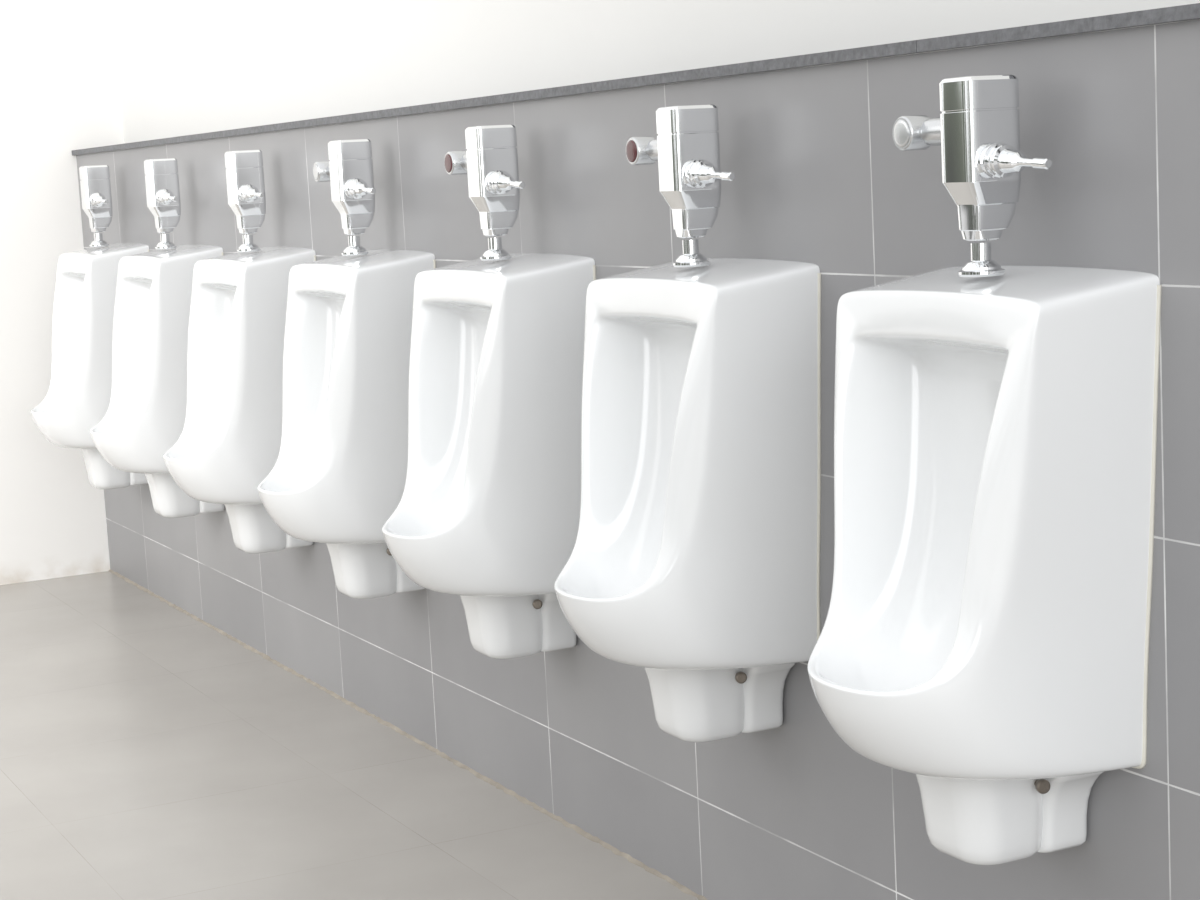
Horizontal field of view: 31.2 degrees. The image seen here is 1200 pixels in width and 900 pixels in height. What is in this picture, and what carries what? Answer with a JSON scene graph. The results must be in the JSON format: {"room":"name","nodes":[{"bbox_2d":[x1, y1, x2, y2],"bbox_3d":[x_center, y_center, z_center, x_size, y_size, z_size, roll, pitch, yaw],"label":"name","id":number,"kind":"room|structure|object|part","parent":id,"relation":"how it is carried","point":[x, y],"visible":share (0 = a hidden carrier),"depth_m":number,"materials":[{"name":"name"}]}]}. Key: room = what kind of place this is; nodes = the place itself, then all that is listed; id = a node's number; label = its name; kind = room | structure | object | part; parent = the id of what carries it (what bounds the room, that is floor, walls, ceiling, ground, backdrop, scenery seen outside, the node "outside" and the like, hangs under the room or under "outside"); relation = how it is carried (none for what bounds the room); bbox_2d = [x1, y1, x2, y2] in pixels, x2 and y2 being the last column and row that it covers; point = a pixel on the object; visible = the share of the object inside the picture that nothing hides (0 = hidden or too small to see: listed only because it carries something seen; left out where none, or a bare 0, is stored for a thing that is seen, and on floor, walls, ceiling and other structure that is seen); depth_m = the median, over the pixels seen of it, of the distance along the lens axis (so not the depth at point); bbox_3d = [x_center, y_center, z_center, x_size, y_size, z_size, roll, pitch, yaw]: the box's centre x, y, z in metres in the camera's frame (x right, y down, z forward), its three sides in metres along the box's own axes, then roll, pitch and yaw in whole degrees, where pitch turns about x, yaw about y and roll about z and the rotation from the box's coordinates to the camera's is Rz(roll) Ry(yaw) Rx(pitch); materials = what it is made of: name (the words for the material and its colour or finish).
{"room":"public restroom","nodes":[
{"label":"public restroom","id":0,"kind":"room"},
{"bbox_2d":[0,0,123,584],"bbox_3d":[-2.795,-1.018,6.417,3.000,3.100,0.150,-7,8,-27],"label":"wall","id":1,"kind":"structure","parent":0,"point":[60,94],"depth_m":6.90,"materials":[{"name":"white paint"}]},
{"bbox_2d":[0,571,697,899],"bbox_3d":[-1.581,1.007,2.811,4.500,0.100,8.012,-7,8,-27],"label":"floor","id":2,"kind":"structure","parent":0,"point":[147,753],"depth_m":4.44,"materials":[{"name":"grey tile"}]},
{"bbox_2d":[76,19,1199,899],"bbox_3d":[0.218,0.078,3.559,0.160,1.360,7.862,-7,8,-27],"label":"wall","id":3,"kind":"structure","parent":0,"point":[790,811],"depth_m":3.31,"materials":[{"name":"grey tile"}]},
{"bbox_2d":[30,165,148,488],"bbox_3d":[-1.546,-0.359,6.406,0.332,0.963,0.431,-7,8,-27],"label":"urinal","id":4,"kind":"object","parent":3,"relation":"attached to","point":[78,397],"visible":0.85,"depth_m":6.31,"materials":[{"name":"white ceramic"}]},
{"bbox_2d":[30,243,148,448],"bbox_3d":[-1.545,-0.306,6.412,0.335,0.603,0.427,-7,8,-27],"label":"basin","id":5,"kind":"object","parent":4,"relation":"in","point":[78,397],"depth_m":6.28,"materials":[{"name":"white ceramic"}]},
{"bbox_3d":[-1.465,-0.736,6.316,0.043,0.043,0.105,-7,8,-27],"label":"lever","id":6,"kind":"part","parent":4,"relation":"part of","materials":[{"name":"silver metal"}]},
{"bbox_2d":[90,158,224,517],"bbox_3d":[-1.220,-0.293,5.774,0.332,0.963,0.431,-7,8,-27],"label":"urinal","id":7,"kind":"object","parent":3,"relation":"attached to","point":[145,417],"visible":0.8,"depth_m":5.67,"materials":[{"name":"white ceramic"}]},
{"bbox_2d":[90,244,222,473],"bbox_3d":[-1.219,-0.240,5.780,0.335,0.603,0.427,-7,8,-27],"label":"basin","id":8,"kind":"object","parent":7,"relation":"in","point":[145,416],"depth_m":5.65,"materials":[{"name":"white ceramic"}]},
{"bbox_3d":[-1.138,-0.670,5.684,0.043,0.043,0.105,-7,8,-27],"label":"lever","id":9,"kind":"part","parent":7,"relation":"part of","materials":[{"name":"silver metal"}]},
{"bbox_2d":[163,150,315,553],"bbox_3d":[-0.894,-0.227,5.142,0.332,0.963,0.431,-7,8,-27],"label":"urinal","id":10,"kind":"object","parent":3,"relation":"attached to","point":[229,442],"visible":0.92,"depth_m":5.04,"materials":[{"name":"white ceramic"}]},
{"bbox_2d":[163,247,315,503],"bbox_3d":[-0.892,-0.175,5.149,0.335,0.603,0.427,-7,8,-27],"label":"basin","id":11,"kind":"object","parent":10,"relation":"in","point":[229,442],"depth_m":5.02,"materials":[{"name":"white ceramic"}]},
{"bbox_3d":[-0.812,-0.604,5.052,0.043,0.043,0.105,-7,8,-27],"label":"lever","id":12,"kind":"part","parent":10,"relation":"part of","materials":[{"name":"silver metal"}]},
{"bbox_2d":[257,139,435,598],"bbox_3d":[-0.568,-0.162,4.511,0.332,0.963,0.431,-7,8,-27],"label":"urinal","id":13,"kind":"object","parent":3,"relation":"attached to","point":[339,473],"visible":0.94,"depth_m":4.41,"materials":[{"name":"white ceramic"}]},
{"bbox_2d":[257,249,434,543],"bbox_3d":[-0.566,-0.109,4.517,0.335,0.603,0.427,-7,8,-27],"label":"basin","id":14,"kind":"object","parent":13,"relation":"in","point":[339,473],"depth_m":4.39,"materials":[{"name":"white ceramic"}]},
{"bbox_3d":[-0.486,-0.539,4.421,0.043,0.043,0.105,-7,8,-27],"label":"lever","id":15,"kind":"part","parent":13,"relation":"part of","materials":[{"name":"silver metal"}]},
{"bbox_2d":[109,569,707,899],"bbox_3d":[0.177,0.757,3.608,0.011,0.008,7.862,-7,8,-27],"label":"trim","id":16,"kind":"structure","parent":3,"relation":"attached to","point":[524,800],"depth_m":4.55,"materials":[{"name":"tile"}]},
{"bbox_2d":[382,125,595,658],"bbox_3d":[-0.241,-0.096,3.879,0.332,0.963,0.431,-7,8,-27],"label":"urinal","id":17,"kind":"object","parent":3,"relation":"attached to","point":[487,514],"visible":0.98,"depth_m":3.79,"materials":[{"name":"white ceramic"}]},
{"bbox_2d":[382,253,594,596],"bbox_3d":[-0.240,-0.043,3.885,0.335,0.603,0.427,-7,8,-27],"label":"basin","id":18,"kind":"object","parent":17,"relation":"in","point":[489,505],"depth_m":3.77,"materials":[{"name":"white ceramic"}]},
{"bbox_3d":[-0.159,-0.473,3.789,0.043,0.043,0.105,-7,8,-27],"label":"lever","id":19,"kind":"part","parent":17,"relation":"part of","materials":[{"name":"silver metal"}]},
{"bbox_2d":[72,3,1199,154],"bbox_3d":[0.176,-0.602,3.466,0.174,0.016,7.860,-7,8,-27],"label":"ledge","id":20,"kind":"object","parent":3,"relation":"on","point":[1190,11],"visible":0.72,"depth_m":3.15,"materials":[{"name":"stone"}]},
{"bbox_2d":[554,105,820,742],"bbox_3d":[0.085,-0.030,3.247,0.332,0.963,0.431,-7,8,-27],"label":"urinal","id":21,"kind":"object","parent":3,"relation":"attached to","point":[694,560],"visible":1,"depth_m":3.17,"materials":[{"name":"white ceramic"}]},
{"bbox_2d":[554,258,819,669],"bbox_3d":[0.086,0.022,3.253,0.335,0.603,0.427,-7,8,-27],"label":"basin","id":22,"kind":"object","parent":21,"relation":"in","point":[697,546],"depth_m":3.15,"materials":[{"name":"white ceramic"}]},
{"bbox_3d":[0.167,-0.407,3.157,0.043,0.043,0.105,-7,8,-27],"label":"lever","id":23,"kind":"part","parent":21,"relation":"part of","materials":[{"name":"silver metal"}]},
{"bbox_2d":[808,75,1161,864],"bbox_3d":[0.411,0.035,2.616,0.332,0.963,0.431,-7,8,-27],"label":"urinal","id":24,"kind":"object","parent":3,"relation":"attached to","point":[984,636],"visible":1,"depth_m":2.54,"materials":[{"name":"white ceramic"}]},
{"bbox_2d":[808,265,1159,779],"bbox_3d":[0.413,0.088,2.622,0.335,0.603,0.427,-7,8,-27],"label":"basin","id":25,"kind":"object","parent":24,"relation":"in","point":[989,614],"depth_m":2.52,"materials":[{"name":"white ceramic"}]},
{"bbox_3d":[0.493,-0.342,2.526,0.043,0.043,0.105,-7,8,-27],"label":"lever","id":26,"kind":"part","parent":24,"relation":"part of","materials":[{"name":"silver metal"}]},
{"bbox_2d":[113,0,1199,143],"bbox_3d":[0.306,-0.799,3.514,0.140,3.100,7.862,-7,8,-27],"label":"wall","id":27,"kind":"structure","parent":0,"point":[186,67],"depth_m":4.61,"materials":[{"name":"white paint"}]}
]}

